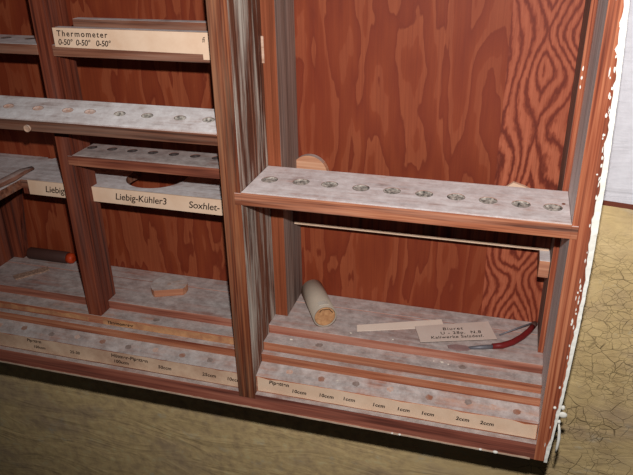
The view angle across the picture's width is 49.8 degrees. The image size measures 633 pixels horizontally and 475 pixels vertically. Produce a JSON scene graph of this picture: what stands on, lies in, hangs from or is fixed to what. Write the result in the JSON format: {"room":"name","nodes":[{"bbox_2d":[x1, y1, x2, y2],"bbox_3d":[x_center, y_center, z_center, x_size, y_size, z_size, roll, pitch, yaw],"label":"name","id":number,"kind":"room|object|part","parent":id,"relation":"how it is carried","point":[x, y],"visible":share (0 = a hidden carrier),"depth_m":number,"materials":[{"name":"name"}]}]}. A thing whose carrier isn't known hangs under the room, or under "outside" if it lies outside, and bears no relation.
{"room":"chemistry laboratory","nodes":[
{"label":"chemistry laboratory","id":0,"kind":"room"},
{"bbox_2d":[0,0,632,474],"bbox_3d":[0.086,-0.129,0.822,4.600,3.200,0.120,6,27,15],"label":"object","id":1,"kind":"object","parent":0,"point":[52,423],"depth_m":0.99,"materials":[{"name":"paint"}]},
{"bbox_2d":[0,0,629,462],"bbox_3d":[-0.094,-0.161,0.697,0.736,0.700,0.168,6,27,15],"label":"upper cabinet","id":2,"kind":"object","parent":1,"relation":"attached to","point":[160,138],"depth_m":0.72,"materials":[{"name":"brown wood"}]},
{"bbox_3d":[-0.441,-0.193,0.794,0.012,0.683,0.166,6,27,15],"label":"panel","id":3,"kind":"part","parent":2,"relation":"part of","materials":[{"name":"brown wood"}]},
{"bbox_2d":[0,166,34,187],"bbox_3d":[-0.357,-0.067,0.786,0.017,0.009,0.087,6,27,14],"label":"stick","id":4,"kind":"object","parent":2,"relation":"on","point":[16,175],"visible":1,"depth_m":0.79,"materials":[{"name":"brown wood"}]},
{"bbox_3d":[-0.375,0.047,0.899,0.044,0.002,0.014,-17,30,-30],"label":"wood strip","id":5,"kind":"part","parent":2,"relation":"part of","materials":[{"name":"wood"}]},
{"bbox_3d":[-0.360,0.025,0.927,0.070,0.016,0.016,6,27,15],"label":"handle","id":6,"kind":"part","parent":2,"relation":"part of","materials":[{"name":"brown wood"}]},
{"bbox_3d":[-0.268,-0.190,0.704,0.018,0.616,0.036,6,27,15],"label":"post","id":7,"kind":"part","parent":2,"relation":"part of","materials":[{"name":"brown wood"}]},
{"bbox_2d":[0,153,221,199],"bbox_3d":[-0.253,-0.059,0.789,0.380,0.010,0.123,6,27,15],"label":"shelf","id":8,"kind":"object","parent":2,"relation":"attached to","point":[46,179],"depth_m":0.79,"materials":[{"name":"grey wood"}]},
{"bbox_2d":[151,275,187,296],"bbox_3d":[-0.184,0.060,0.856,0.045,0.010,0.037,-4,26,-7],"label":"wooden disc","id":9,"kind":"object","parent":2,"relation":"on","point":[169,285],"visible":1,"depth_m":0.85,"materials":[{"name":"brown wood"}]},
{"bbox_3d":[-0.121,0.176,0.781,0.712,0.020,0.006,6,27,15],"label":"rail","id":10,"kind":"part","parent":2,"relation":"part of","materials":[{"name":"wood"}]},
{"bbox_3d":[-0.083,-0.180,0.752,0.700,0.681,0.010,6,27,15],"label":"panel","id":11,"kind":"part","parent":2,"relation":"part of","materials":[{"name":"brown wood"}]},
{"bbox_2d":[296,154,328,170],"bbox_3d":[-0.007,-0.072,0.769,0.043,0.043,0.010,6,27,15],"label":"wooden disc","id":12,"kind":"object","parent":2,"relation":"on","point":[306,161],"visible":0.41,"depth_m":0.76,"materials":[{"name":"brown wood"}]},
{"bbox_2d":[301,280,336,326],"bbox_3d":[0.002,0.076,0.796,0.027,0.028,0.065,-7,27,-12],"label":"cardboard tube","id":13,"kind":"object","parent":2,"relation":"on","point":[323,313],"visible":1,"depth_m":0.78,"materials":[{"name":"beige cardboard"}]},
{"bbox_3d":[0.094,0.100,0.774,0.099,0.001,0.016,-2,26,-3],"label":"paper strip","id":14,"kind":"part","parent":2,"relation":"part of","materials":[{"name":"beige paper"}]},
{"bbox_2d":[415,321,496,341],"bbox_3d":[0.153,0.104,0.753,0.084,0.001,0.035,-2,26,-2],"label":"card","id":15,"kind":"object","parent":2,"relation":"on","point":[472,330],"visible":1,"depth_m":0.75,"materials":[{"name":"beige paper"}]},
{"bbox_2d":[447,321,537,350],"bbox_3d":[0.198,0.110,0.740,0.112,0.009,0.027,-10,27,-17],"label":"tool","id":16,"kind":"object","parent":2,"relation":"on","point":[523,335],"visible":1,"depth_m":0.73,"materials":[{"name":"red rubber"}]},
{"bbox_3d":[0.153,0.118,0.732,0.026,0.001,0.010,6,27,15],"label":"blade","id":17,"kind":"part","parent":16,"relation":"part of","materials":[{"name":"grey metal"}]},
{"bbox_2d":[507,181,528,187],"bbox_3d":[0.210,-0.043,0.711,0.032,0.032,0.004,6,27,15],"label":"paper scrap","id":18,"kind":"object","parent":2,"relation":"on","point":[512,184],"visible":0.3,"depth_m":0.70,"materials":[{"name":"beige paper"}]},
{"bbox_3d":[0.247,-0.116,0.610,0.020,0.683,0.166,6,27,15],"label":"panel","id":19,"kind":"part","parent":2,"relation":"part of","materials":[{"name":"brown wood"}]}
]}

